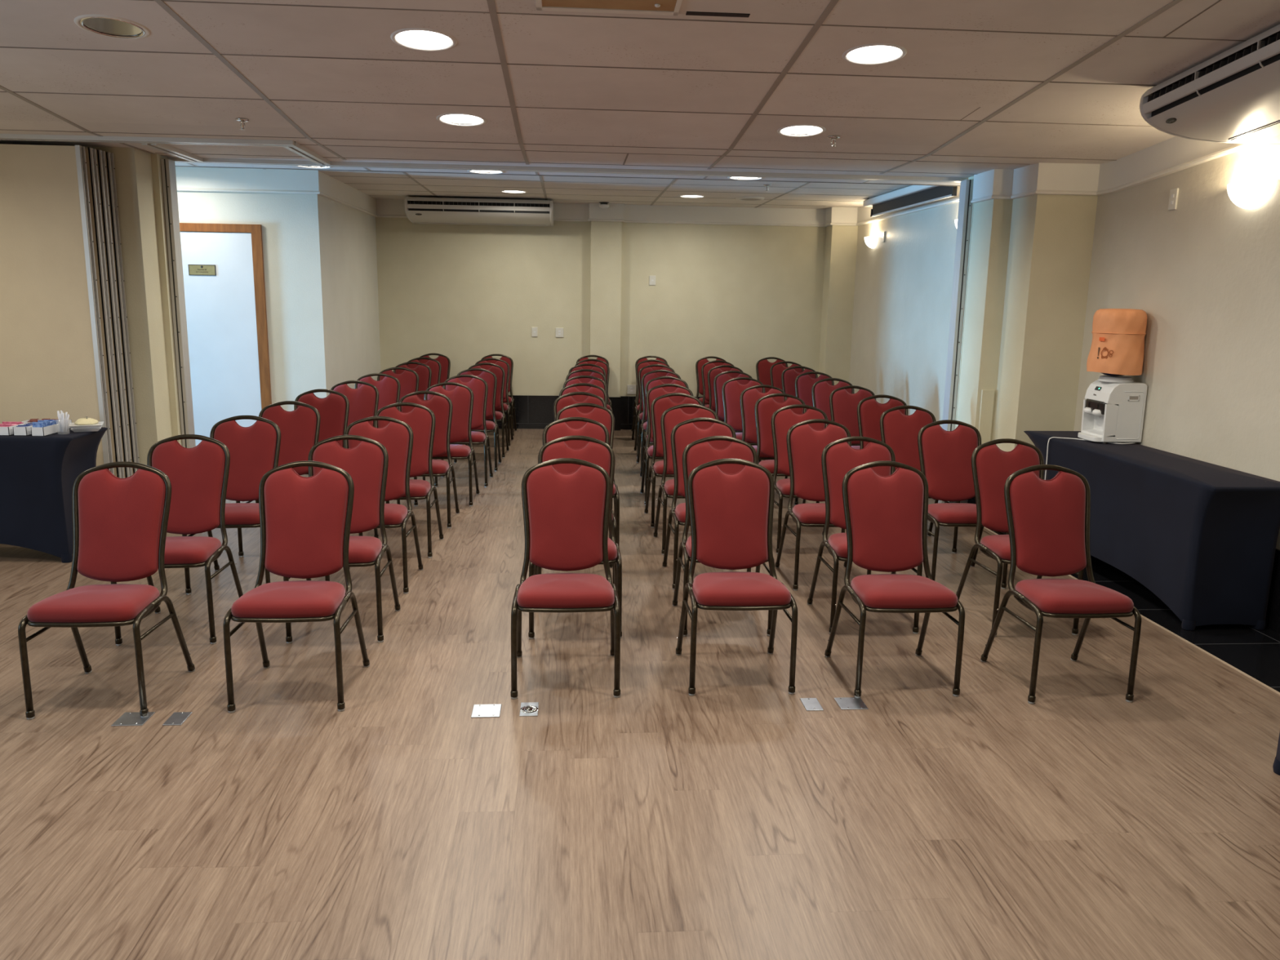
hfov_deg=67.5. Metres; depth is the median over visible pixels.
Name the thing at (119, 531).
banquet chair
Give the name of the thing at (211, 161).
ceiling track
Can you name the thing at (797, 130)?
recessed light
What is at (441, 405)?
banquet chair
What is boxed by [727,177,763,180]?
recessed light
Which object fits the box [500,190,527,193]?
recessed light
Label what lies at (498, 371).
banquet chair
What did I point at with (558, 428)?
banquet chair
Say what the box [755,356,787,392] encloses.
banquet chair
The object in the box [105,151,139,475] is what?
wall
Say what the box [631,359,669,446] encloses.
banquet chair
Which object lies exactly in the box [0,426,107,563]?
covered table
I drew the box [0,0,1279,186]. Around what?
ceiling
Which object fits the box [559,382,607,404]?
banquet chair
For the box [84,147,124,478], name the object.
wall
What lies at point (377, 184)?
ceiling
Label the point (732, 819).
floor
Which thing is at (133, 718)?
floor outlet cover
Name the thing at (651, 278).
switch plate
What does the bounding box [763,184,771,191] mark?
sprinkler
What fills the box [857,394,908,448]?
banquet chair
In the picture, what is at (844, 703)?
floor outlet
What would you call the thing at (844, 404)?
banquet chair
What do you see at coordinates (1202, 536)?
covered table
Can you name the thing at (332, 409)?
banquet chair
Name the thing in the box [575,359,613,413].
banquet chair
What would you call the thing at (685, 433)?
banquet chair
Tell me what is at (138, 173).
wall
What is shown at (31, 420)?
serving tray
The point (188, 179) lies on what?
trim
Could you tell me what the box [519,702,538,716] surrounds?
floor outlet
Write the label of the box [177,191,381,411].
wall
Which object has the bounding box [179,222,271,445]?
door
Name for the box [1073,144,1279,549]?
wall
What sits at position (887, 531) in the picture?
banquet chair
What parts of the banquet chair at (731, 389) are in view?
frame, backrest, seat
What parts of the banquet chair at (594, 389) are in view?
backrest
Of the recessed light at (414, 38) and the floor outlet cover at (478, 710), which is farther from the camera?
the recessed light at (414, 38)
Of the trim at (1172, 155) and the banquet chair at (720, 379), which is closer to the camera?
the trim at (1172, 155)
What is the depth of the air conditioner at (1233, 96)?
4.59 m
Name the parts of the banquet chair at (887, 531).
leg, backrest, frame, seat, seat frame, leg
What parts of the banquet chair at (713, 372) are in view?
backrest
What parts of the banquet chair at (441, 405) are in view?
backrest, frame, seat frame, seat, leg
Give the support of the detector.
attached to the ceiling at (377, 184)
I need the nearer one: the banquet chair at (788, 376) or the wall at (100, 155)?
the wall at (100, 155)
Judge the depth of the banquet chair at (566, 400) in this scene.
7.47 m
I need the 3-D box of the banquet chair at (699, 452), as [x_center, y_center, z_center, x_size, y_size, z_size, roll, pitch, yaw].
[0.444,0.282,5.091,0.484,0.967,0.538,0,11,-3]
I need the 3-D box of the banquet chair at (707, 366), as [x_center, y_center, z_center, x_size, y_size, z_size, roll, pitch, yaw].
[0.951,-0.907,11.298,0.484,0.967,0.538,0,11,-5]
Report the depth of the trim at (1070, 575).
4.80 m
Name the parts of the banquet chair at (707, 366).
seat, backrest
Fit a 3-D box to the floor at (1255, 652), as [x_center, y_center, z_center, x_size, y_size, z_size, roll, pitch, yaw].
[3.264,0.797,5.370,0.905,0.060,15.150,0,11,-4]
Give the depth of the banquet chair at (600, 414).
6.71 m
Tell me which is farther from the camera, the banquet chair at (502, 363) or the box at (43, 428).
the banquet chair at (502, 363)
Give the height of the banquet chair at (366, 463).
0.967 m
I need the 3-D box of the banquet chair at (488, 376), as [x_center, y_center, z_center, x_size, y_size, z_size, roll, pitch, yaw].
[-1.642,-0.607,9.523,0.484,0.967,0.538,0,11,-4]
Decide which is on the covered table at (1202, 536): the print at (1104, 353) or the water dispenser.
the water dispenser
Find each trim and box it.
[0,133,297,146]
[142,143,203,161]
[160,159,195,448]
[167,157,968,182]
[175,166,959,226]
[284,142,330,164]
[937,179,973,502]
[970,136,1256,203]
[983,526,1279,694]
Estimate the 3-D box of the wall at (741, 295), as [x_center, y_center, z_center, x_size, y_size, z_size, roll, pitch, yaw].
[-0.001,-2.186,12.106,6.650,3.140,0.420,0,11,-4]
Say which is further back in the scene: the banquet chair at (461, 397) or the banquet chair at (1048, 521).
the banquet chair at (461, 397)
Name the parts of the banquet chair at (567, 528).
leg, seat, seat frame, frame, backrest, leg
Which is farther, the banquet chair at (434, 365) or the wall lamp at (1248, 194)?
the banquet chair at (434, 365)
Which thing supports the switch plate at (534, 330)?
attached to the wall at (741, 295)
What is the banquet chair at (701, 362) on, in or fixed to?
on the floor at (732, 819)
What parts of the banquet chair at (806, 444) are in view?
leg, seat, seat frame, frame, backrest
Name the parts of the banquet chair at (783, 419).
leg, seat, seat frame, backrest, frame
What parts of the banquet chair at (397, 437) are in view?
leg, backrest, frame, seat frame, seat, leg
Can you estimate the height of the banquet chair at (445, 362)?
0.967 m
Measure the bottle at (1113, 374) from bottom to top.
0.430 m
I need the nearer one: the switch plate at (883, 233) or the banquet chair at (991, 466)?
the banquet chair at (991, 466)
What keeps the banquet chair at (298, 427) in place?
on the floor at (732, 819)
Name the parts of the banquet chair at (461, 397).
leg, backrest, frame, seat frame, seat, leg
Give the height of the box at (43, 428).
0.090 m
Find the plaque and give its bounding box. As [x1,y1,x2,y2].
[187,264,216,275]
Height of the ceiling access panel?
0.064 m
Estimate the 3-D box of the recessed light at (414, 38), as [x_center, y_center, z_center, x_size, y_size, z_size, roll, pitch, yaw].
[-0.992,-2.036,4.401,0.299,0.061,0.298,1,11,0]
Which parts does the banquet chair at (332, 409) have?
backrest, frame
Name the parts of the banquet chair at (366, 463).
leg, backrest, frame, seat frame, seat, leg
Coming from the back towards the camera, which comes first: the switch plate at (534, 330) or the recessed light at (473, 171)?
the switch plate at (534, 330)
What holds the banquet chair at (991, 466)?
on the floor at (732, 819)
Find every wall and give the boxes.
[0,143,114,475]
[84,146,182,465]
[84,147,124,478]
[96,150,132,478]
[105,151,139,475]
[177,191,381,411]
[375,217,857,396]
[848,201,959,427]
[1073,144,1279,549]
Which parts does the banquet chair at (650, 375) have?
leg, seat, backrest, frame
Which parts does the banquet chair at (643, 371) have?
leg, seat, backrest, frame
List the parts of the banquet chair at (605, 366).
backrest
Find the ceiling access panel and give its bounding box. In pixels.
[535,0,750,17]
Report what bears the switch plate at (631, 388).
attached to the wall at (741, 295)
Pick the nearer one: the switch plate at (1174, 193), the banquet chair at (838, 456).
the banquet chair at (838, 456)
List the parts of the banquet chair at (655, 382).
leg, backrest, frame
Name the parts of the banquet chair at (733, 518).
leg, backrest, frame, seat, seat frame, leg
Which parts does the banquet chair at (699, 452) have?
leg, seat, backrest, frame, leg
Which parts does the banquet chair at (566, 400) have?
backrest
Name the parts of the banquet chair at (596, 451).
leg, backrest, frame, seat frame, seat, leg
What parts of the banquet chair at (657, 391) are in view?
leg, seat, seat frame, backrest, frame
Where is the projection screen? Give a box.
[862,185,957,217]
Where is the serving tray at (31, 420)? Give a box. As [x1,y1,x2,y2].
[21,418,71,429]
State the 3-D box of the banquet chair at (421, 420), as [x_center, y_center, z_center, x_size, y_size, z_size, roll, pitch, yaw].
[-1.610,-0.011,6.440,0.484,0.967,0.538,0,11,-3]
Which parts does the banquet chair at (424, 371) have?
frame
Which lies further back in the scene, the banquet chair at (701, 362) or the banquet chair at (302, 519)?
the banquet chair at (701, 362)
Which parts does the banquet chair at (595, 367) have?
backrest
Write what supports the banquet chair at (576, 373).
on the floor at (732, 819)
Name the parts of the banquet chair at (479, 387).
leg, backrest, frame, seat frame, seat, leg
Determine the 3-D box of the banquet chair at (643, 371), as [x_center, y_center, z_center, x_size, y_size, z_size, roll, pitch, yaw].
[0.196,-0.761,10.477,0.484,0.967,0.538,0,11,-3]
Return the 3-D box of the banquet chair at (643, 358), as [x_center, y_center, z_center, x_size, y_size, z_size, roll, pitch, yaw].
[0.160,-1.053,11.987,0.484,0.967,0.538,0,11,-5]
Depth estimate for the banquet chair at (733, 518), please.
4.46 m
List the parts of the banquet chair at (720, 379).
frame, backrest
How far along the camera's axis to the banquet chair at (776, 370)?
11.46 m
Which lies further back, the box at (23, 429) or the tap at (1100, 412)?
the tap at (1100, 412)
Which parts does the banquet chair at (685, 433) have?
leg, seat, seat frame, backrest, frame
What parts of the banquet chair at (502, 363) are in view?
backrest, frame, seat, leg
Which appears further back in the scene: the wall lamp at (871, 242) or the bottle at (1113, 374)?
the wall lamp at (871, 242)
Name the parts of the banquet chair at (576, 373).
backrest, frame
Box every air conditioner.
[404,196,553,226]
[1139,24,1279,145]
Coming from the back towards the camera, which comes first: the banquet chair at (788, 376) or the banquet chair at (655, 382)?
the banquet chair at (788, 376)
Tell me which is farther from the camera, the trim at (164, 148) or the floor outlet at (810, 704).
the trim at (164, 148)
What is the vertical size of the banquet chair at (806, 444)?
0.967 m
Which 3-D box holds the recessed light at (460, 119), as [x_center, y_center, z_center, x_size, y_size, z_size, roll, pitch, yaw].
[-1.072,-2.182,5.763,0.299,0.061,0.298,1,11,0]
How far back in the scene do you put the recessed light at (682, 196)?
10.82 m
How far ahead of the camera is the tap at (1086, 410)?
6.49 m
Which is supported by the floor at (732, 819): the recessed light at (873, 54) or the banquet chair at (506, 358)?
the banquet chair at (506, 358)
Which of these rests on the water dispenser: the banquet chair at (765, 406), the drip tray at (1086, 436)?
the drip tray at (1086, 436)
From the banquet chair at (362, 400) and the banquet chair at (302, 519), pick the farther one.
the banquet chair at (362, 400)
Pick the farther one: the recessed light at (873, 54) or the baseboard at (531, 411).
the baseboard at (531, 411)
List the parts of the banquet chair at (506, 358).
frame, backrest, seat, leg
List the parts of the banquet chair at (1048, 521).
leg, backrest, frame, seat frame, seat, leg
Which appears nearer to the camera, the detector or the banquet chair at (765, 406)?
the banquet chair at (765, 406)
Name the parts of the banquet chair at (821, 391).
backrest, frame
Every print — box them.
[1098,337,1104,341]
[1101,349,1108,357]
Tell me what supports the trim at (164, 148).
attached to the ceiling at (979, 86)
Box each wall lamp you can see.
[864,236,878,248]
[1226,179,1276,208]
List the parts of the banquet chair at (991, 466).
leg, seat frame, seat, frame, backrest, leg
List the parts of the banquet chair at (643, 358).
backrest, frame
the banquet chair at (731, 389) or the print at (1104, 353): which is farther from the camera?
the banquet chair at (731, 389)
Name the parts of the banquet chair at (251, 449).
leg, seat frame, seat, backrest, frame, leg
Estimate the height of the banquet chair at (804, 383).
0.967 m
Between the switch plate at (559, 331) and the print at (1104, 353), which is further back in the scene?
the switch plate at (559, 331)
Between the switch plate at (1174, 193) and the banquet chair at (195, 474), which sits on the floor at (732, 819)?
the banquet chair at (195, 474)
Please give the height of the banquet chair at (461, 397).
0.967 m
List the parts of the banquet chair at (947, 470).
leg, frame, backrest, seat, seat frame, leg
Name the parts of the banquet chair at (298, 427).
leg, backrest, frame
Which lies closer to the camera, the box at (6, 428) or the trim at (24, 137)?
the box at (6, 428)
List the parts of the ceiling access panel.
panel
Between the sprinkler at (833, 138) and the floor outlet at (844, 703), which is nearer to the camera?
the floor outlet at (844, 703)
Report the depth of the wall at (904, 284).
10.20 m
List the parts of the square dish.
dish, dish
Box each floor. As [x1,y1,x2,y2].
[0,428,1279,959]
[933,498,1279,692]
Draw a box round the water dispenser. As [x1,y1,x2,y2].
[1044,375,1147,479]
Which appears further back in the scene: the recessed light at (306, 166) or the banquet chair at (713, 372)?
the banquet chair at (713, 372)
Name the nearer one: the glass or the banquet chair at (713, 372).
the glass
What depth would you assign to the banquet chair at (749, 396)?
8.30 m
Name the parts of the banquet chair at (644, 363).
leg, seat, backrest, frame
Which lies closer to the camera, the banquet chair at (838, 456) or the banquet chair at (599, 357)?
the banquet chair at (838, 456)
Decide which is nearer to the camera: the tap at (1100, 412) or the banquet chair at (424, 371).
the tap at (1100, 412)
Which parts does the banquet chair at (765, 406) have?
seat, seat frame, frame, backrest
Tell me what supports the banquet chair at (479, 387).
on the floor at (732, 819)
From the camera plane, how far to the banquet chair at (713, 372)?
10.64 m
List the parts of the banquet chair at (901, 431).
frame, backrest, leg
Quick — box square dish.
[68,416,103,431]
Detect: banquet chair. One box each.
[17,461,195,719]
[111,434,243,645]
[182,415,280,595]
[222,461,369,713]
[235,400,320,557]
[283,435,400,644]
[293,388,349,474]
[324,416,422,593]
[328,380,378,426]
[355,373,400,412]
[358,402,444,558]
[377,367,418,401]
[386,391,459,528]
[393,361,431,399]
[406,357,441,386]
[413,382,479,506]
[417,353,450,386]
[434,374,493,487]
[450,368,501,471]
[459,362,509,457]
[468,358,513,446]
[480,354,516,436]
[510,457,620,699]
[528,435,622,639]
[537,417,617,583]
[553,391,606,421]
[555,403,619,547]
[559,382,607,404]
[563,375,607,394]
[565,368,610,435]
[568,363,605,377]
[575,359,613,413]
[576,355,611,406]
[631,355,667,431]
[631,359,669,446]
[634,364,675,457]
[636,369,680,470]
[640,376,688,485]
[640,383,693,505]
[644,392,702,528]
[653,404,718,555]
[662,417,751,590]
[672,435,774,636]
[675,458,797,696]
[695,355,726,406]
[701,360,733,411]
[707,364,742,421]
[713,370,761,463]
[721,377,764,460]
[739,384,798,505]
[754,393,819,503]
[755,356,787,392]
[769,360,804,390]
[771,404,844,554]
[774,418,871,591]
[781,365,817,398]
[795,371,834,410]
[807,436,922,634]
[811,377,860,445]
[824,461,964,697]
[829,385,875,449]
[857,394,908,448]
[880,405,959,553]
[917,419,1008,589]
[955,438,1084,636]
[980,464,1141,703]
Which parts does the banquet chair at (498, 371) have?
backrest, frame, seat, leg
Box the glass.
[57,410,69,431]
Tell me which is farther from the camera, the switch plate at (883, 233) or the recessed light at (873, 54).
the switch plate at (883, 233)
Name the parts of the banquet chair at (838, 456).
leg, seat, seat frame, frame, backrest, leg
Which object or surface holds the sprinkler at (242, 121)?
attached to the ceiling at (979, 86)
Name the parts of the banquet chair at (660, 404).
leg, seat, seat frame, backrest, frame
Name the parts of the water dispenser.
power cord, tap panel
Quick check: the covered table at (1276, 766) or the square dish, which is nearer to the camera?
the covered table at (1276, 766)
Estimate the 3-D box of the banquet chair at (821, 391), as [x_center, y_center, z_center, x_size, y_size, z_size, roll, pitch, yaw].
[1.858,-0.455,9.029,0.484,0.967,0.538,0,11,-4]
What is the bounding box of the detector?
[599,201,608,208]
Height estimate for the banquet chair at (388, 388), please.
0.967 m
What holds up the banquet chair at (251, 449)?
on the floor at (732, 819)
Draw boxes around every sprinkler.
[235,118,248,129]
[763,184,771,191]
[827,135,839,146]
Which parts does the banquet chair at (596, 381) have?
backrest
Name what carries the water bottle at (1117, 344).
on the water dispenser
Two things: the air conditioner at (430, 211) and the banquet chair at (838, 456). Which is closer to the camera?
the banquet chair at (838, 456)
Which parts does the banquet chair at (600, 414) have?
backrest, frame, seat, leg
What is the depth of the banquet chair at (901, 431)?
6.86 m
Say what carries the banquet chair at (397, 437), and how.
on the floor at (732, 819)
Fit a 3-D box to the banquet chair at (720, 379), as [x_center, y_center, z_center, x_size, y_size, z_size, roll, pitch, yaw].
[0.973,-0.607,9.743,0.484,0.967,0.538,0,11,-3]
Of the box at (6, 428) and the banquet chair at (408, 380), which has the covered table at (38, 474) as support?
the box at (6, 428)
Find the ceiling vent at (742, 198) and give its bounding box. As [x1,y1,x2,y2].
[735,196,764,200]
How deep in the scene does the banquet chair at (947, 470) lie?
6.05 m
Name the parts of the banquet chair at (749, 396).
seat, frame, backrest, seat frame, leg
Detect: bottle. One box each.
[1086,308,1146,376]
[1099,372,1124,376]
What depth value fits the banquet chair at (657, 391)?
8.27 m
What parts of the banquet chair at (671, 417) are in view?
leg, seat, seat frame, frame, backrest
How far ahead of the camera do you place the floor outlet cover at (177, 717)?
3.88 m
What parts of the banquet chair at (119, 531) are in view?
leg, seat, seat frame, frame, backrest, leg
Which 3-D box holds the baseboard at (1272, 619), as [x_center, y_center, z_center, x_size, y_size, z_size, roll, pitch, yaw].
[3.279,1.000,3.026,0.616,0.430,10.280,0,11,-4]
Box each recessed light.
[73,14,150,39]
[295,165,332,168]
[390,27,457,51]
[435,112,486,126]
[467,169,504,173]
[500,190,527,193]
[679,195,705,197]
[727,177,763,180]
[777,124,826,137]
[842,43,906,65]
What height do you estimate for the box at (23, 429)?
0.060 m
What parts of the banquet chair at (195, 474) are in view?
leg, backrest, frame, seat, seat frame, leg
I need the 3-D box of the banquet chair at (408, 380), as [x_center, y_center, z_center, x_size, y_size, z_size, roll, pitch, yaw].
[-2.425,-0.617,9.511,0.484,0.967,0.538,0,11,-5]
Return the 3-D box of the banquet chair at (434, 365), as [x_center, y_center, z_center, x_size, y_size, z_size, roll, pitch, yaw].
[-2.517,-0.910,11.024,0.484,0.967,0.538,0,11,-4]
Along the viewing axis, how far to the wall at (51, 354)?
6.59 m
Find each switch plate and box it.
[531,327,537,336]
[555,328,563,337]
[626,384,635,394]
[648,275,655,284]
[881,231,884,242]
[1168,187,1178,210]
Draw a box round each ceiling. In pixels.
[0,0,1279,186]
[182,166,910,208]
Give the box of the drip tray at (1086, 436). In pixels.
[1077,431,1102,442]
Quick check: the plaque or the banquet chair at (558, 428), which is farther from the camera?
the plaque
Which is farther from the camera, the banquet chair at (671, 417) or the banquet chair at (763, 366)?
the banquet chair at (763, 366)
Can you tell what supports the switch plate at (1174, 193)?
attached to the wall at (1204, 273)
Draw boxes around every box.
[0,422,25,435]
[13,422,32,435]
[31,419,60,436]
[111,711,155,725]
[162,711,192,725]
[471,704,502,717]
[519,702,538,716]
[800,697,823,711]
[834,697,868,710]
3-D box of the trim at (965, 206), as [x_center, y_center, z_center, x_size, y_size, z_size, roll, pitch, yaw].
[2.599,-1.091,7.918,0.061,2.660,0.127,0,11,-4]
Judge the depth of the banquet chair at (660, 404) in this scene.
7.49 m
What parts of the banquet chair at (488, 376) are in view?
backrest, frame, seat frame, seat, leg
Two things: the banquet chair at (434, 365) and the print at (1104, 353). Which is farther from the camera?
the banquet chair at (434, 365)
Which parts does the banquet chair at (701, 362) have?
seat, backrest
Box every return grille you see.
[417,222,546,226]
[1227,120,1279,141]
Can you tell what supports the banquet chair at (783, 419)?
on the floor at (732, 819)
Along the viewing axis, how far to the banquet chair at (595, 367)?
10.55 m
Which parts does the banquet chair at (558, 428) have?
leg, backrest, frame, leg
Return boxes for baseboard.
[493,395,702,430]
[949,496,1279,632]
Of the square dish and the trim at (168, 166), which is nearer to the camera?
the square dish
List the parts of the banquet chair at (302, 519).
leg, seat, seat frame, frame, backrest, leg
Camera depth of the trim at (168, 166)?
7.39 m
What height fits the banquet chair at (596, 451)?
0.967 m
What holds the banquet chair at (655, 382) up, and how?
on the floor at (732, 819)
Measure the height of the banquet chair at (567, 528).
0.967 m
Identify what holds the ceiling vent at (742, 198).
in the ceiling at (377, 184)
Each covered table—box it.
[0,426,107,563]
[1023,431,1279,630]
[1272,732,1279,775]
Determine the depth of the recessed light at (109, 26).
4.28 m
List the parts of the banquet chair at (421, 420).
backrest, frame, seat frame, seat, leg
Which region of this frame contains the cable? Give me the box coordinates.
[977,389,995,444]
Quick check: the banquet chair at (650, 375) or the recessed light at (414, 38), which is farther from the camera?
the banquet chair at (650, 375)
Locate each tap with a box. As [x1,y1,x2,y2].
[1083,407,1092,415]
[1092,408,1104,417]
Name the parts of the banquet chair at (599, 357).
backrest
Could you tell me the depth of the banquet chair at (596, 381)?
9.00 m
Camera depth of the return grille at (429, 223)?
11.69 m

